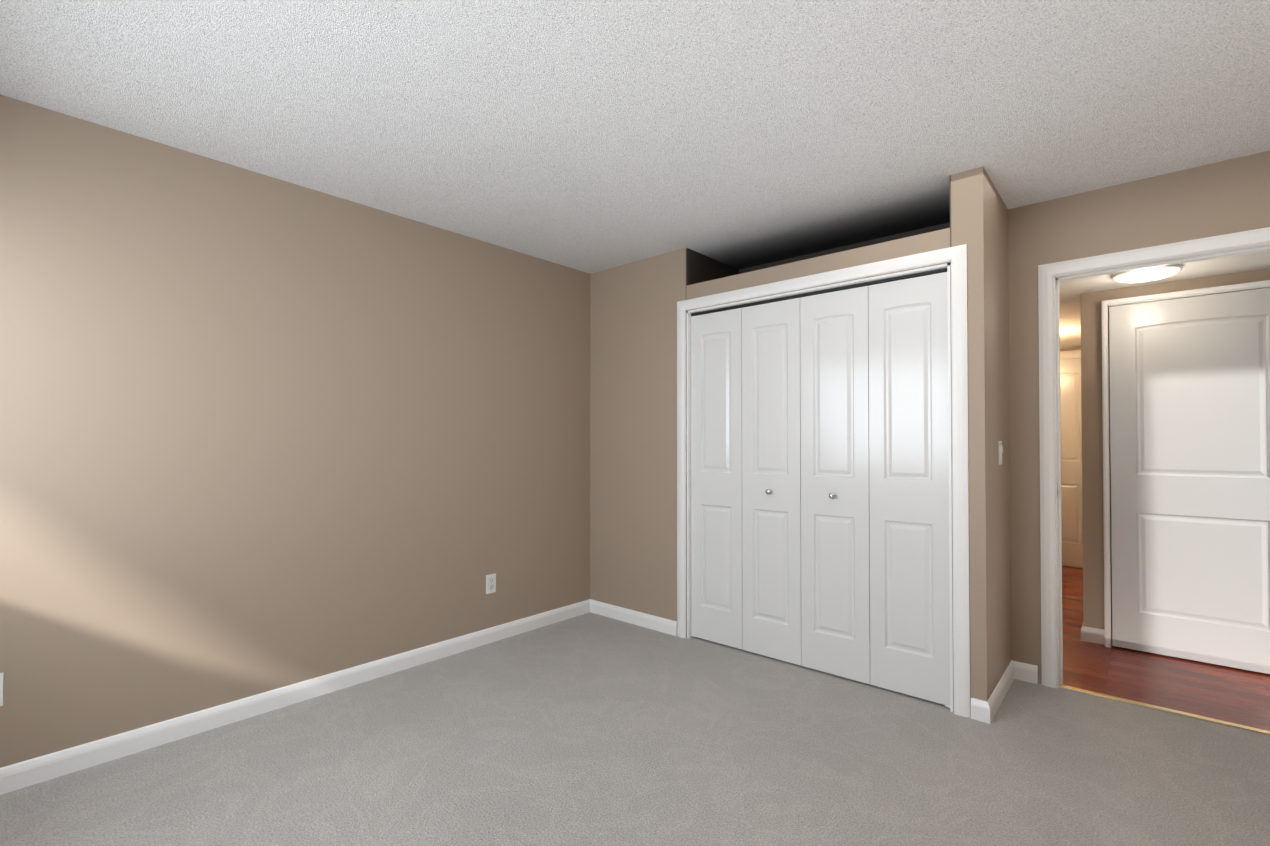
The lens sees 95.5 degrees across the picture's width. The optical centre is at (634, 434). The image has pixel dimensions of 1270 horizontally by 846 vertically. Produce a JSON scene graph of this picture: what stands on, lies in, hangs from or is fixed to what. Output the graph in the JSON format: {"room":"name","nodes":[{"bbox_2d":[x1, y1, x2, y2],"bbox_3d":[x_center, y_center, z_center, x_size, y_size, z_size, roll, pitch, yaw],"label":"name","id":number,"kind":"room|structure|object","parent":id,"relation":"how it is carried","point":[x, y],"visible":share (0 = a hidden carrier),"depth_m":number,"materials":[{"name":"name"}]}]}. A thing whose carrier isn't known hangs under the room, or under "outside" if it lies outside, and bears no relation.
{"room":"empty bedroom","nodes":[
{"label":"empty bedroom","id":0,"kind":"room"},
{"bbox_2d":[0,95,589,767],"bbox_3d":[-1.243,0.044,3.212,0.120,2.440,4.152,-1,-1,41],"label":"wall","id":1,"kind":"structure","parent":0,"point":[260,433],"depth_m":2.56,"materials":[{"name":"beige paint"}]},
{"bbox_2d":[0,673,3,705],"bbox_3d":[-2.227,0.889,1.984,0.008,0.115,0.070,-1,-1,41],"label":"electrical outlet","id":2,"kind":"object","parent":1,"relation":"attached to","point":[1,689],"visible":1,"depth_m":2.01,"materials":[{"name":"white plastic"}]},
{"bbox_2d":[0,600,587,794],"bbox_3d":[-1.391,1.217,2.927,0.014,0.088,3.250,-1,-1,41],"label":"baseboard","id":3,"kind":"structure","parent":1,"relation":"attached to","point":[22,774],"depth_m":2.54,"materials":[{"name":"white wood"}]},
{"bbox_2d":[486,573,495,593],"bbox_3d":[-0.878,0.913,3.519,0.008,0.115,0.070,-1,-1,41],"label":"electrical outlet","id":4,"kind":"object","parent":1,"relation":"attached to","point":[490,583],"visible":1,"depth_m":3.52,"materials":[{"name":"white plastic"}]},
{"bbox_2d":[0,612,1269,845],"bbox_3d":[0.219,1.298,1.853,4.090,0.100,4.062,-1,-1,41],"label":"floor carpet","id":5,"kind":"object","parent":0,"point":[590,728],"visible":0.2,"depth_m":2.16,"materials":[{"name":"grey carpet"}]},
{"bbox_2d":[0,0,1269,273],"bbox_3d":[0.248,-1.252,1.918,4.090,0.120,4.152,-1,-1,41],"label":"ceiling","id":6,"kind":"structure","parent":0,"point":[590,136],"depth_m":2.06,"materials":[{"name":"white paint"}]},
{"bbox_2d":[590,166,1010,716],"bbox_3d":[0.816,0.049,3.587,2.478,2.440,0.632,-1,-1,41],"label":"wall","id":7,"kind":"structure","parent":0,"point":[633,435],"depth_m":3.67,"materials":[{"name":"beige paint"}]},
{"bbox_2d":[588,599,676,635],"bbox_3d":[-0.021,1.229,3.877,0.758,0.088,0.014,-1,-1,41],"label":"baseboard","id":8,"kind":"structure","parent":7,"relation":"attached to","point":[660,624],"depth_m":3.86,"materials":[{"name":"white wood"}]},
{"bbox_2d":[691,308,741,648],"bbox_3d":[0.499,0.258,3.502,0.362,1.996,0.034,-1,-1,41],"label":"closet door","id":9,"kind":"structure","parent":7,"relation":"in","point":[716,477],"depth_m":3.48,"materials":[{"name":"white wood"}]},
{"bbox_2d":[742,298,800,664],"bbox_3d":[0.762,0.255,3.248,0.362,1.996,0.068,-1,-1,41],"label":"closet door","id":10,"kind":"structure","parent":7,"relation":"in","point":[771,509],"depth_m":3.24,"materials":[{"name":"white wood"}]},
{"bbox_2d":[691,268,949,707],"bbox_3d":[0.910,0.250,3.142,1.461,2.028,0.032,-1,-1,41],"label":"door frame","id":11,"kind":"structure","parent":7,"relation":"attached to","point":[931,272],"depth_m":3.04,"materials":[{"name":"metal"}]},
{"bbox_2d":[677,244,969,717],"bbox_3d":[0.911,0.210,3.142,1.621,2.108,0.127,-1,-1,41],"label":"trim","id":12,"kind":"structure","parent":7,"relation":"attached to","point":[956,256],"depth_m":2.63,"materials":[{"name":"white wood"}]},
{"bbox_2d":[800,286,869,683],"bbox_3d":[1.035,0.252,3.008,0.362,1.996,0.068,-1,-1,41],"label":"closet door","id":13,"kind":"structure","parent":7,"relation":"in","point":[835,522],"depth_m":3.00,"materials":[{"name":"white wood"}]},
{"bbox_2d":[868,272,949,705],"bbox_3d":[1.321,0.249,2.780,0.362,1.996,0.034,-1,-1,41],"label":"closet door","id":14,"kind":"structure","parent":7,"relation":"in","point":[909,502],"depth_m":2.76,"materials":[{"name":"white wood"}]},
{"bbox_2d":[998,441,1002,464],"bbox_3d":[1.770,0.089,2.786,0.012,0.115,0.070,-1,-1,41],"label":"light switch","id":15,"kind":"object","parent":7,"relation":"attached to","point":[1000,449],"visible":1,"depth_m":2.77,"materials":[{"name":"white plastic"}]},
{"bbox_2d":[976,660,1027,723],"bbox_3d":[1.751,1.215,2.741,0.060,0.088,0.646,-1,-1,41],"label":"baseboard","id":16,"kind":"structure","parent":7,"relation":"attached to","point":[986,711],"depth_m":2.70,"materials":[{"name":"white wood"}]},
{"bbox_2d":[1060,348,1075,358],"bbox_3d":[4.160,0.227,5.830,0.840,2.140,0.120,-1,-1,41],"label":"wall","id":17,"kind":"structure","parent":0,"point":[1067,349],"depth_m":5.67,"materials":[{"name":"beige paint"}]},
{"bbox_2d":[1060,350,1080,359],"bbox_3d":[4.109,0.242,5.755,0.908,2.108,0.059,-1,-1,41],"label":"door frame","id":18,"kind":"structure","parent":17,"relation":"attached to","point":[1073,354],"depth_m":5.62,"materials":[{"name":"white"}]},
{"bbox_2d":[1060,358,1082,566],"bbox_3d":[4.095,0.276,5.740,0.760,2.020,0.089,-1,-1,41],"label":"door","id":19,"kind":"structure","parent":17,"relation":"in","point":[1071,463],"depth_m":5.62,"materials":[{"name":"white wood"}]},
{"bbox_2d":[1076,290,1111,644],"bbox_3d":[3.693,0.211,4.530,0.120,2.140,2.690,-1,-1,41],"label":"wall","id":20,"kind":"structure","parent":0,"point":[1090,348],"depth_m":3.52,"materials":[{"name":"beige paint"}]},
{"bbox_2d":[1081,624,1089,640],"bbox_3d":[3.598,1.237,4.511,0.014,0.088,2.584,-1,-1,41],"label":"baseboard","id":21,"kind":"structure","parent":20,"relation":"attached to","point":[1084,630],"depth_m":3.53,"materials":[{"name":"white wood"}]},
{"bbox_2d":[1008,151,1269,683],"bbox_3d":[1.579,0.047,3.416,3.850,2.440,0.120,-1,-1,41],"label":"wall","id":22,"kind":"structure","parent":0,"point":[1221,198],"depth_m":2.88,"materials":[{"name":"beige paint"}]},
{"bbox_2d":[1038,227,1269,687],"bbox_3d":[2.450,0.199,2.649,0.956,2.118,0.154,-1,-1,41],"label":"trim","id":23,"kind":"structure","parent":22,"relation":"attached to","point":[1051,276],"depth_m":2.88,"materials":[{"name":"white wood"}]},
{"bbox_2d":[1059,251,1269,348],"bbox_3d":[3.482,-0.924,4.178,3.920,0.120,3.518,-1,-1,41],"label":"ceiling","id":24,"kind":"structure","parent":0,"point":[1070,291],"depth_m":3.30,"materials":[{"name":"white paint"}]},
{"bbox_2d":[1111,264,1182,282],"bbox_3d":[2.750,-0.855,3.101,0.290,0.044,0.290,-1,-1,41],"label":"light","id":25,"kind":"object","parent":24,"relation":"attached to","point":[1147,275],"visible":0.9,"depth_m":3.05,"materials":[{"name":"white glass"}]},
{"bbox_2d":[1062,566,1269,730],"bbox_3d":[3.452,1.326,4.116,3.920,0.100,3.608,-1,-1,41],"label":"floor","id":26,"kind":"structure","parent":0,"point":[1229,694],"depth_m":2.98,"materials":[{"name":"brown wood"}]},
{"bbox_2d":[1059,684,1269,734],"bbox_3d":[2.430,1.254,2.613,0.820,0.006,0.034,-1,-1,41],"label":"trim","id":27,"kind":"structure","parent":26,"relation":"on","point":[1171,710],"depth_m":2.61,"materials":[{"name":"gold metal"}]},
{"bbox_2d":[1108,268,1269,343],"bbox_3d":[3.636,0.190,2.869,1.980,2.140,0.120,-1,-1,41],"label":"wall","id":28,"kind":"structure","parent":0,"point":[1262,274],"depth_m":3.25,"materials":[{"name":"beige paint"}]},
{"bbox_2d":[1101,280,1269,647],"bbox_3d":[3.418,0.226,2.943,1.596,2.070,0.056,-1,-1,41],"label":"door frame","id":29,"kind":"structure","parent":28,"relation":"attached to","point":[1105,304],"depth_m":3.43,"materials":[{"name":"white wood"}]},
{"bbox_2d":[1109,288,1269,673],"bbox_3d":[3.134,0.244,3.200,0.760,2.020,0.035,-1,-1,41],"label":"hall door","id":30,"kind":"structure","parent":28,"relation":"in","point":[1190,446],"depth_m":3.21,"materials":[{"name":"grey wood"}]}
]}

